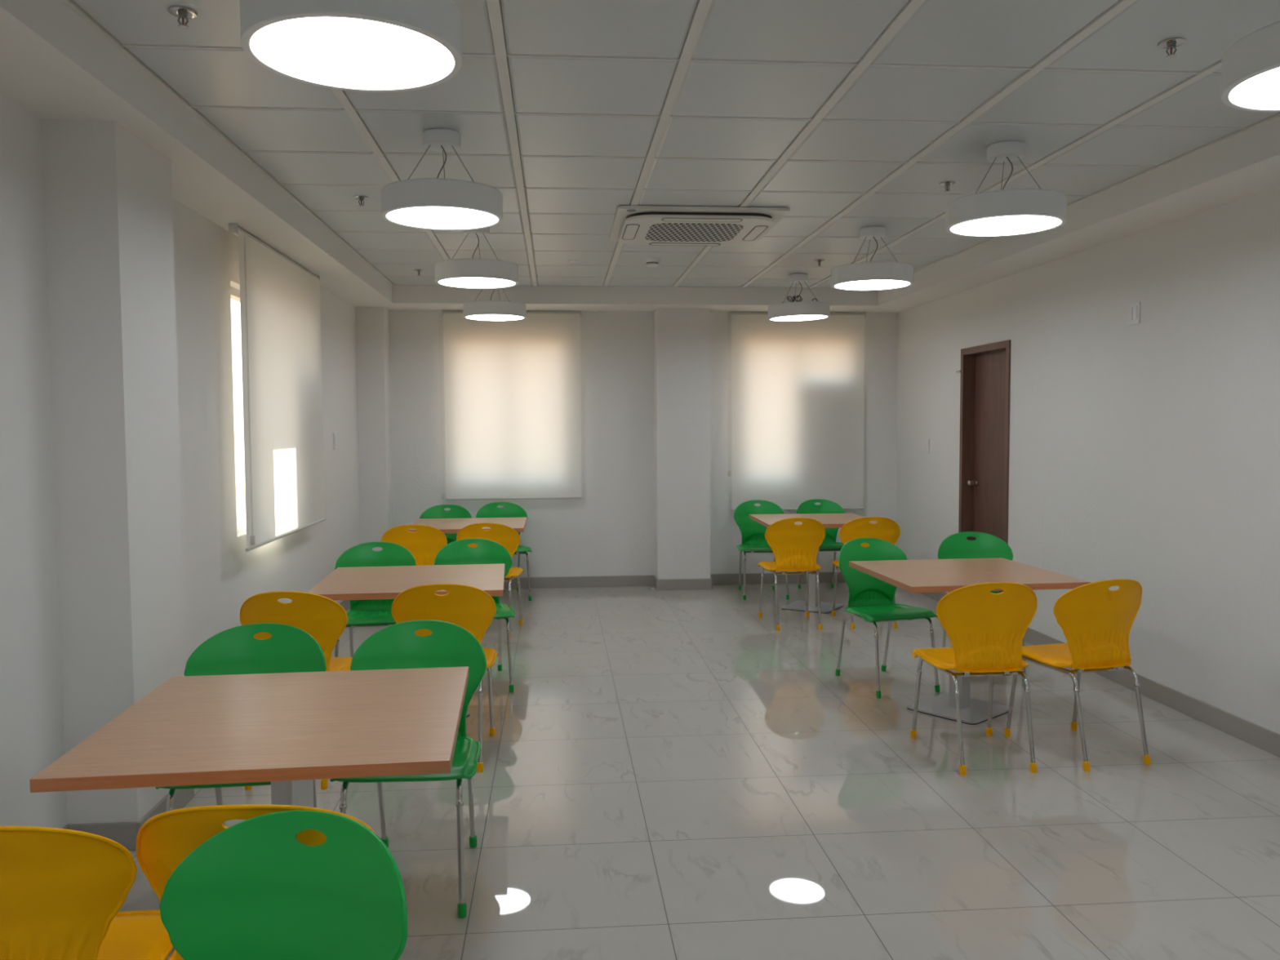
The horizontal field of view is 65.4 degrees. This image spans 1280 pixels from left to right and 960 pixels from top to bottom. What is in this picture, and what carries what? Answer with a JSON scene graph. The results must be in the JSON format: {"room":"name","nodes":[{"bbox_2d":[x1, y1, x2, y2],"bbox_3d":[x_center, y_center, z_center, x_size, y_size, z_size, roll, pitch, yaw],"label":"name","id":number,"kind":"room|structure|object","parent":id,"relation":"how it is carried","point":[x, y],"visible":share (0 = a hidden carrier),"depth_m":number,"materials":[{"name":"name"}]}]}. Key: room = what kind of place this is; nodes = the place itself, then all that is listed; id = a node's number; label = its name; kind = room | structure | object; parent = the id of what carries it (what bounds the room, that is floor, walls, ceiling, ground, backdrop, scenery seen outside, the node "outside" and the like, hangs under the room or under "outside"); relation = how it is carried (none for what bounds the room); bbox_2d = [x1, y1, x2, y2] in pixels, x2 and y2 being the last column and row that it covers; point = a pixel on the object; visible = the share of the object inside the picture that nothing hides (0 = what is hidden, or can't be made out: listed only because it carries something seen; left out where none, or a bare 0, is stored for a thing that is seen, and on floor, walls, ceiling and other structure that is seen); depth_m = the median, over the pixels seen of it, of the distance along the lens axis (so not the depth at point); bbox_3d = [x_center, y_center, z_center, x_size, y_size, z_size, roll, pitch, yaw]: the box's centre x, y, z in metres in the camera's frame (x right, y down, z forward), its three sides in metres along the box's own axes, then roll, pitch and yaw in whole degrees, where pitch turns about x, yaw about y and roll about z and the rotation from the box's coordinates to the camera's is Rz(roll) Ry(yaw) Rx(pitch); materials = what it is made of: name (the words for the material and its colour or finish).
{"room":"eatery","nodes":[
{"label":"eatery","id":0,"kind":"room"},
{"bbox_2d":[41,119,186,824],"bbox_3d":[-1.926,0.030,3.709,0.240,2.540,0.500,-1,3,-5],"label":"pillar","id":1,"kind":"structure","parent":0,"point":[108,211],"depth_m":3.48,"materials":[{"name":"white paint"}]},
{"bbox_2d":[0,94,360,828],"bbox_3d":[-2.110,-0.118,3.132,0.220,2.900,12.240,-1,3,-5],"label":"wall","id":2,"kind":"structure","parent":0,"point":[220,575],"depth_m":3.46,"materials":[{"name":"white paint"}]},
{"bbox_2d":[0,0,402,311],"bbox_3d":[-1.825,-1.389,3.088,0.364,0.360,11.800,-1,3,-5],"label":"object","id":3,"kind":"structure","parent":2,"relation":"attached to","point":[54,64],"depth_m":3.56,"materials":[{"name":"white paint"}]},
{"bbox_2d":[62,600,350,850],"bbox_3d":[-1.867,1.278,3.228,0.252,0.100,11.800,-1,3,-5],"label":"baseboard","id":4,"kind":"structure","parent":2,"relation":"attached to","point":[125,833],"depth_m":3.52,"materials":[{"name":"grey tile"}]},
{"bbox_2d":[230,286,246,532],"bbox_3d":[-2.340,-0.417,6.087,0.080,1.380,1.450,-1,3,-5],"label":"window","id":5,"kind":"structure","parent":2,"relation":"in","point":[235,293],"depth_m":5.69,"materials":[{"name":"white glass"}]},
{"bbox_2d":[228,222,326,551],"bbox_3d":[-2.151,-0.518,6.055,0.062,1.696,1.799,-1,3,-5],"label":"roller blind","id":6,"kind":"object","parent":2,"relation":"attached to","point":[280,298],"visible":1,"depth_m":5.86,"materials":[{"name":"fabric"}]},
{"bbox_2d":[333,432,337,449],"bbox_3d":[-2.385,-0.304,7.803,0.014,0.130,0.090,-1,3,-5],"label":"switch plate","id":7,"kind":"object","parent":2,"relation":"attached to","point":[335,435],"visible":1,"depth_m":7.77,"materials":[{"name":"white plastic"}]},
{"bbox_2d":[355,306,392,551],"bbox_3d":[-2.363,-0.248,8.898,0.240,2.540,0.270,-1,3,-5],"label":"pillar","id":8,"kind":"structure","parent":0,"point":[372,323],"depth_m":8.76,"materials":[{"name":"white paint"}]},
{"bbox_2d":[388,311,897,577],"bbox_3d":[-0.043,-0.464,9.328,4.940,2.900,0.220,-1,3,-5],"label":"wall","id":9,"kind":"structure","parent":0,"point":[610,531],"depth_m":9.22,"materials":[{"name":"white paint"}]},
{"bbox_2d":[439,310,582,500],"bbox_3d":[-1.164,-0.678,9.054,1.281,1.711,0.062,-1,3,-5],"label":"roller blind","id":10,"kind":"object","parent":9,"relation":"attached to","point":[513,388],"visible":0.94,"depth_m":9.04,"materials":[{"name":"fabric"}]},
{"bbox_2d":[392,284,877,312],"bbox_3d":[-0.023,-1.712,8.876,4.200,0.360,0.550,-1,3,-5],"label":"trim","id":11,"kind":"structure","parent":9,"relation":"attached to","point":[406,297],"depth_m":8.64,"materials":[{"name":"white paint"}]},
{"bbox_2d":[503,572,845,590],"bbox_3d":[0.105,0.946,9.169,4.700,0.100,0.272,-1,3,-5],"label":"baseboard","id":12,"kind":"structure","parent":9,"relation":"attached to","point":[824,577],"depth_m":9.25,"materials":[{"name":"grey tile"}]},
{"bbox_2d":[727,311,866,511],"bbox_3d":[1.457,-0.639,9.277,1.301,1.841,0.062,-1,3,-5],"label":"roller blind","id":13,"kind":"object","parent":9,"relation":"attached to","point":[797,388],"visible":0.93,"depth_m":9.26,"materials":[{"name":"fabric"}]},
{"bbox_2d":[72,0,1279,288],"bbox_3d":[0.479,-1.467,2.916,4.210,0.210,11.520,-1,3,-5],"label":"ceiling","id":14,"kind":"structure","parent":0,"point":[971,33],"depth_m":3.83,"materials":[{"name":"white paint"}]},
{"bbox_2d":[167,5,197,29],"bbox_3d":[-1.317,-1.328,2.873,0.080,0.045,0.080,-1,3,-5],"label":"sprinkler head","id":15,"kind":"object","parent":14,"relation":"attached to","point":[182,12],"visible":1,"depth_m":2.87},
{"bbox_2d":[240,0,462,92],"bbox_3d":[-0.660,-1.150,2.295,0.490,0.345,0.490,0,3,10],"label":"pendant lamp","id":16,"kind":"object","parent":14,"relation":"hanging from","point":[366,46],"visible":1,"depth_m":2.22,"materials":[{"name":"white"}]},
{"bbox_2d":[353,195,368,206],"bbox_3d":[-1.453,-1.452,5.197,0.080,0.045,0.080,-1,3,-20],"label":"sprinkler head","id":17,"kind":"object","parent":14,"relation":"attached to","point":[360,197],"visible":1,"depth_m":5.19},
{"bbox_2d":[413,269,424,275],"bbox_3d":[-1.685,-1.581,7.602,0.080,0.045,0.080,0,3,12],"label":"sprinkler head","id":18,"kind":"object","parent":14,"relation":"attached to","point":[418,270],"visible":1,"depth_m":7.59},
{"bbox_2d":[381,128,502,230],"bbox_3d":[-0.811,-1.246,4.086,0.490,0.345,0.490,-1,3,-6],"label":"pendant lamp","id":19,"kind":"object","parent":14,"relation":"hanging from","point":[436,204],"visible":1,"depth_m":3.97,"materials":[{"name":"white"}]},
{"bbox_2d":[386,206,497,229],"bbox_3d":[-0.810,-1.080,4.095,0.448,0.010,0.448,-1,3,-6],"label":"diffuser","id":20,"kind":"object","parent":19,"relation":"attached to","point":[419,217],"depth_m":4.08,"materials":[{"name":"white plastic"}]},
{"bbox_2d":[435,226,518,288],"bbox_3d":[-0.971,-1.344,5.926,0.490,0.345,0.490,0,3,0],"label":"pendant lamp","id":21,"kind":"object","parent":14,"relation":"hanging from","point":[472,273],"visible":0.86,"depth_m":5.77,"materials":[{"name":"white"}]},
{"bbox_2d":[439,277,515,288],"bbox_3d":[-0.970,-1.179,5.935,0.448,0.010,0.448,0,3,0],"label":"diffuser","id":22,"kind":"object","parent":21,"relation":"attached to","point":[460,282],"depth_m":5.93,"materials":[{"name":"white plastic"}]},
{"bbox_2d":[462,288,526,320],"bbox_3d":[-1.140,-1.446,7.816,0.490,0.345,0.490,0,3,10],"label":"pendant lamp","id":23,"kind":"object","parent":14,"relation":"hanging from","point":[481,310],"visible":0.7,"depth_m":7.64,"materials":[{"name":"white metal"}]},
{"bbox_2d":[466,314,523,320],"bbox_3d":[-1.139,-1.280,7.825,0.448,0.010,0.448,0,3,10],"label":"diffuser","id":24,"kind":"object","parent":23,"relation":"attached to","point":[473,317],"depth_m":7.80,"materials":[{"name":"white plastic"}]},
{"bbox_2d":[568,259,577,262],"bbox_3d":[-0.488,-1.581,7.210,0.064,0.016,0.064,-1,3,-5],"label":"ceiling sensor","id":25,"kind":"object","parent":14,"relation":"attached to","point":[569,260],"visible":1,"depth_m":7.19,"materials":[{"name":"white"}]},
{"bbox_2d":[644,257,659,266],"bbox_3d":[0.088,-1.560,7.160,0.110,0.058,0.110,-1,3,-5],"label":"smoke detector","id":26,"kind":"object","parent":14,"relation":"attached to","point":[651,261],"visible":1,"depth_m":7.12,"materials":[{"name":"white plastic"}]},
{"bbox_2d":[62,0,1279,288],"bbox_3d":[0.471,-1.381,3.006,4.200,0.032,11.250,-1,3,-5],"label":"grid","id":27,"kind":"structure","parent":14,"relation":"attached to","point":[494,6],"depth_m":3.93,"materials":[{"name":"white paint"}]},
{"bbox_2d":[608,205,790,245],"bbox_3d":[0.315,-1.493,5.921,0.950,0.053,0.950,-1,3,-5],"label":"air conditioner","id":28,"kind":"object","parent":14,"relation":"attached to","point":[655,225],"visible":1,"depth_m":5.70,"materials":[{"name":"white plastic"}]},
{"bbox_2d":[644,222,743,241],"bbox_3d":[0.315,-1.468,5.922,0.540,0.004,0.540,-1,3,-5],"label":"grille","id":29,"kind":"object","parent":28,"relation":"attached to","point":[654,232],"depth_m":5.89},
{"bbox_2d":[767,273,830,321],"bbox_3d":[1.266,-1.466,7.967,0.490,0.345,0.490,-2,3,-5],"label":"pendant lamp","id":30,"kind":"object","parent":14,"relation":"hanging from","point":[792,311],"visible":1,"depth_m":7.83,"materials":[{"name":"white metal"}]},
{"bbox_2d":[770,315,826,320],"bbox_3d":[1.271,-1.301,7.976,0.448,0.010,0.448,-2,3,-5],"label":"diffuser","id":31,"kind":"object","parent":30,"relation":"attached to","point":[773,317],"depth_m":7.96,"materials":[{"name":"white plastic"}]},
{"bbox_2d":[813,258,825,266],"bbox_3d":[1.305,-1.578,7.251,0.080,0.045,0.080,-3,4,-43],"label":"sprinkler head","id":32,"kind":"object","parent":14,"relation":"attached to","point":[819,260],"visible":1,"depth_m":7.24},
{"bbox_2d":[831,226,913,290],"bbox_3d":[1.423,-1.367,6.106,0.490,0.345,0.490,0,3,-3],"label":"pendant lamp","id":33,"kind":"object","parent":14,"relation":"hanging from","point":[882,275],"visible":1,"depth_m":5.97,"materials":[{"name":"white"}]},
{"bbox_2d":[835,280,909,289],"bbox_3d":[1.423,-1.201,6.115,0.448,0.010,0.448,0,3,-3],"label":"diffuser","id":34,"kind":"object","parent":33,"relation":"attached to","point":[839,284],"depth_m":6.10,"materials":[{"name":"white plastic"}]},
{"bbox_2d":[938,181,955,192],"bbox_3d":[1.528,-1.455,4.955,0.080,0.045,0.080,-2,3,-26],"label":"sprinkler head","id":35,"kind":"object","parent":14,"relation":"attached to","point":[946,184],"visible":1,"depth_m":4.95},
{"bbox_2d":[946,140,1066,236],"bbox_3d":[1.579,-1.270,4.306,0.490,0.345,0.490,0,3,11],"label":"pendant lamp","id":36,"kind":"object","parent":14,"relation":"hanging from","point":[1003,212],"visible":1,"depth_m":4.19,"materials":[{"name":"white"}]},
{"bbox_2d":[951,215,1061,235],"bbox_3d":[1.580,-1.105,4.315,0.448,0.010,0.448,0,3,11],"label":"diffuser","id":37,"kind":"object","parent":36,"relation":"attached to","point":[961,225],"depth_m":4.29,"materials":[{"name":"white plastic"}]},
{"bbox_2d":[1157,37,1186,57],"bbox_3d":[1.675,-1.358,3.143,0.080,0.045,0.080,2,4,33],"label":"sprinkler head","id":38,"kind":"object","parent":14,"relation":"attached to","point":[1170,43],"visible":1,"depth_m":3.13},
{"bbox_2d":[1220,21,1279,111],"bbox_3d":[1.742,-1.173,2.496,0.490,0.345,0.490,-1,3,-5],"label":"pendant lamp","id":39,"kind":"object","parent":14,"relation":"hanging from","point":[1251,66],"visible":1,"depth_m":2.50,"materials":[{"name":"white"}]},
{"bbox_2d":[1230,66,1279,109],"bbox_3d":[1.742,-1.008,2.505,0.448,0.010,0.448,-1,3,-5],"label":"diffuser","id":40,"kind":"object","parent":39,"relation":"attached to","point":[1260,90],"depth_m":2.58,"materials":[{"name":"white plastic"}]},
{"bbox_2d":[653,308,710,579],"bbox_3d":[0.384,-0.275,9.133,0.483,2.540,0.260,-1,3,-5],"label":"pillar","id":41,"kind":"structure","parent":0,"point":[682,336],"depth_m":9.00,"materials":[{"name":"white paint"}]},
{"bbox_2d":[118,582,1279,959],"bbox_3d":[0.469,1.379,3.430,5.380,0.150,12.240,-1,3,-5],"label":"floor","id":42,"kind":"structure","parent":0,"point":[667,775],"depth_m":3.88,"materials":[{"name":"tile"}]},
{"bbox_2d":[0,826,174,959],"bbox_3d":[-1.164,0.984,1.935,0.458,0.819,0.538,-1,3,-7],"label":"chair","id":43,"kind":"object","parent":42,"relation":"on","point":[63,891],"visible":0.89,"depth_m":1.78,"materials":[{"name":"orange plastic"}]},
{"bbox_2d":[155,622,326,824],"bbox_3d":[-1.266,0.914,3.226,0.458,0.819,0.538,-1,3,-7],"label":"chair","id":44,"kind":"object","parent":42,"relation":"on","point":[290,649],"visible":0.2,"depth_m":3.39,"materials":[{"name":"green plastic"}]},
{"bbox_2d":[29,666,469,807],"bbox_3d":[-0.934,0.986,2.688,0.900,0.730,0.900,-1,3,-7],"label":"cafe table","id":45,"kind":"object","parent":42,"relation":"on","point":[290,731],"visible":0.68,"depth_m":2.51,"materials":[{"name":"brown wood"}]},
{"bbox_2d":[136,804,407,959],"bbox_3d":[-0.730,0.976,2.031,0.458,0.819,0.538,0,3,-3],"label":"chair","id":46,"kind":"object","parent":42,"relation":"on","point":[166,839],"visible":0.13,"depth_m":1.83,"materials":[{"name":"orange plastic"}]},
{"bbox_2d":[159,810,408,959],"bbox_3d":[-0.618,1.002,1.544,0.458,0.819,0.538,0,3,13],"label":"chair","id":47,"kind":"object","parent":42,"relation":"on","point":[251,891],"visible":1,"depth_m":1.70,"materials":[{"name":"green plastic"}]},
{"bbox_2d":[240,591,352,790],"bbox_3d":[-1.466,0.854,4.354,0.458,0.819,0.538,0,3,0],"label":"chair","id":48,"kind":"object","parent":42,"relation":"on","point":[322,617],"visible":0.39,"depth_m":4.17,"materials":[{"name":"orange plastic"}]},
{"bbox_2d":[334,542,416,657],"bbox_3d":[-1.505,0.784,5.652,0.458,0.819,0.538,-1,3,-9],"label":"chair","id":49,"kind":"object","parent":42,"relation":"on","point":[373,612],"visible":0.47,"depth_m":5.80,"materials":[{"name":"green plastic"}]},
{"bbox_2d":[307,563,504,717],"bbox_3d":[-1.140,0.859,5.065,0.900,0.730,0.900,-1,3,-7],"label":"cafe table","id":50,"kind":"object","parent":42,"relation":"on","point":[359,583],"visible":0.47,"depth_m":4.97,"materials":[{"name":"brown wood"}]},
{"bbox_2d":[329,620,486,918],"bbox_3d":[-0.741,0.909,3.264,0.458,0.819,0.538,0,3,-2],"label":"chair","id":51,"kind":"object","parent":42,"relation":"on","point":[397,646],"visible":0.38,"depth_m":3.41,"materials":[{"name":"green plastic"}]},
{"bbox_2d":[381,524,447,565],"bbox_3d":[-1.599,0.705,7.134,0.458,0.819,0.538,-1,3,-7],"label":"chair","id":52,"kind":"object","parent":42,"relation":"on","point":[424,544],"visible":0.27,"depth_m":6.95,"materials":[{"name":"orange plastic"}]},
{"bbox_2d":[391,583,497,773],"bbox_3d":[-0.875,0.842,4.529,0.458,0.819,0.538,-1,3,-6],"label":"chair","id":53,"kind":"object","parent":42,"relation":"on","point":[471,608],"visible":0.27,"depth_m":4.34,"materials":[{"name":"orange plastic"}]},
{"bbox_2d":[419,504,471,544],"bbox_3d":[-1.663,0.634,8.456,0.458,0.819,0.538,0,3,-2],"label":"chair","id":54,"kind":"object","parent":42,"relation":"on","point":[437,511],"visible":0.15,"depth_m":8.62,"materials":[{"name":"green plastic"}]},
{"bbox_2d":[408,517,527,533],"bbox_3d":[-1.358,0.706,7.913,0.900,0.730,0.900,-1,3,-5],"label":"cafe table","id":55,"kind":"object","parent":42,"relation":"on","point":[518,524],"visible":0.32,"depth_m":7.92,"materials":[{"name":"brown wood"}]},
{"bbox_2d":[434,538,515,692],"bbox_3d":[-0.961,0.773,5.802,0.458,0.819,0.538,-1,3,-12],"label":"chair","id":56,"kind":"object","parent":42,"relation":"on","point":[486,551],"visible":0.34,"depth_m":5.96,"materials":[{"name":"green plastic"}]},
{"bbox_2d":[456,522,524,639],"bbox_3d":[-1.081,0.697,7.237,0.458,0.819,0.538,0,3,-1],"label":"chair","id":57,"kind":"object","parent":42,"relation":"on","point":[508,537],"visible":0.32,"depth_m":7.05,"materials":[{"name":"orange plastic"}]},
{"bbox_2d":[475,502,532,600],"bbox_3d":[-1.191,0.617,8.726,0.458,0.819,0.538,-1,3,-15],"label":"chair","id":58,"kind":"object","parent":42,"relation":"on","point":[509,509],"visible":0.23,"depth_m":8.88,"materials":[{"name":"green plastic"}]},
{"bbox_2d":[733,500,789,599],"bbox_3d":[1.068,0.602,8.775,0.458,0.819,0.538,0,3,-2],"label":"chair","id":59,"kind":"object","parent":42,"relation":"on","point":[753,533],"visible":0.71,"depth_m":8.92,"materials":[{"name":"green plastic"}]},
{"bbox_2d":[757,517,825,631],"bbox_3d":[1.140,0.670,7.503,0.458,0.819,0.538,-1,3,-5],"label":"chair","id":60,"kind":"object","parent":42,"relation":"on","point":[794,547],"visible":1,"depth_m":7.33,"materials":[{"name":"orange plastic"}]},
{"bbox_2d":[749,513,877,613],"bbox_3d":[1.413,0.679,8.145,0.900,0.730,0.900,0,3,-3],"label":"cafe table","id":61,"kind":"object","parent":42,"relation":"on","point":[828,520],"visible":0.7,"depth_m":8.12,"materials":[{"name":"brown wood"}]},
{"bbox_2d":[796,498,844,588],"bbox_3d":[1.643,0.595,8.853,0.458,0.819,0.538,-1,3,-8],"label":"chair","id":62,"kind":"object","parent":42,"relation":"on","point":[828,544],"visible":0.43,"depth_m":9.02,"materials":[{"name":"green plastic"}]},
{"bbox_2d":[831,516,900,628],"bbox_3d":[1.707,0.665,7.541,0.458,0.819,0.538,0,3,-1],"label":"chair","id":63,"kind":"object","parent":42,"relation":"on","point":[886,529],"visible":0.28,"depth_m":7.35,"materials":[{"name":"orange plastic"}]},
{"bbox_2d":[835,537,940,698],"bbox_3d":[1.403,0.765,5.727,0.458,0.819,0.538,-1,3,-18],"label":"chair","id":64,"kind":"object","parent":42,"relation":"on","point":[871,598],"visible":0.88,"depth_m":5.84,"materials":[{"name":"green plastic"}]},
{"bbox_2d":[848,557,1091,724],"bbox_3d":[1.671,0.837,5.200,0.900,0.730,0.900,-1,3,-7],"label":"cafe table","id":65,"kind":"object","parent":42,"relation":"on","point":[922,575],"visible":0.85,"depth_m":5.13,"materials":[{"name":"brown wood"}]},
{"bbox_2d":[910,582,1036,775],"bbox_3d":[1.508,0.831,4.491,0.458,0.819,0.538,-1,3,-5],"label":"chair","id":66,"kind":"object","parent":42,"relation":"on","point":[985,630],"visible":1,"depth_m":4.32,"materials":[{"name":"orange plastic"}]},
{"bbox_2d":[937,531,1026,681],"bbox_3d":[2.057,0.745,6.027,0.458,0.819,0.538,0,3,3],"label":"chair","id":67,"kind":"object","parent":42,"relation":"on","point":[955,546],"visible":0.22,"depth_m":6.19,"materials":[{"name":"green plastic"}]},
{"bbox_2d":[1004,578,1151,772],"bbox_3d":[2.002,0.825,4.549,0.458,0.819,0.538,-1,3,-15],"label":"chair","id":68,"kind":"object","parent":42,"relation":"on","point":[1095,621],"visible":0.99,"depth_m":4.38,"materials":[{"name":"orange plastic"}]},
{"bbox_2d":[895,186,1279,733],"bbox_3d":[3.032,-0.169,3.563,0.220,2.900,12.240,-1,3,-5],"label":"wall","id":69,"kind":"structure","parent":0,"point":[1147,452],"depth_m":5.42,"materials":[{"name":"white paint"}]},
{"bbox_2d":[924,439,929,453],"bbox_3d":[2.488,-0.295,8.646,0.014,0.120,0.100,-1,3,-5],"label":"switch plate","id":70,"kind":"object","parent":69,"relation":"attached to","point":[926,450],"visible":1,"depth_m":8.62,"materials":[{"name":"white plastic"}]},
{"bbox_2d":[955,339,1010,593],"bbox_3d":[2.637,0.026,7.560,0.164,2.085,0.910,-1,3,-5],"label":"door","id":71,"kind":"structure","parent":69,"relation":"in","point":[985,369],"depth_m":7.67,"materials":[{"name":"brown wood"}]},
{"bbox_2d":[859,115,1279,312],"bbox_3d":[2.728,-1.434,3.469,0.376,0.360,11.800,-1,3,-5],"label":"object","id":72,"kind":"structure","parent":69,"relation":"attached to","point":[1246,163],"depth_m":5.12,"materials":[{"name":"white paint"}]},
{"bbox_2d":[920,591,1279,757],"bbox_3d":[2.924,1.230,3.629,0.012,0.100,11.800,-1,3,-5],"label":"baseboard","id":73,"kind":"structure","parent":69,"relation":"attached to","point":[1266,740],"depth_m":5.06,"materials":[{"name":"grey tile"}]},
{"bbox_2d":[1127,301,1140,325],"bbox_3d":[2.742,-0.925,5.538,0.014,0.120,0.110,-1,3,-5],"label":"switch plate","id":74,"kind":"object","parent":69,"relation":"attached to","point":[1133,308],"visible":1,"depth_m":5.53,"materials":[{"name":"white plastic"}]},
{"label":"outside","id":75,"kind":"structure","parent":0,"visible":0},
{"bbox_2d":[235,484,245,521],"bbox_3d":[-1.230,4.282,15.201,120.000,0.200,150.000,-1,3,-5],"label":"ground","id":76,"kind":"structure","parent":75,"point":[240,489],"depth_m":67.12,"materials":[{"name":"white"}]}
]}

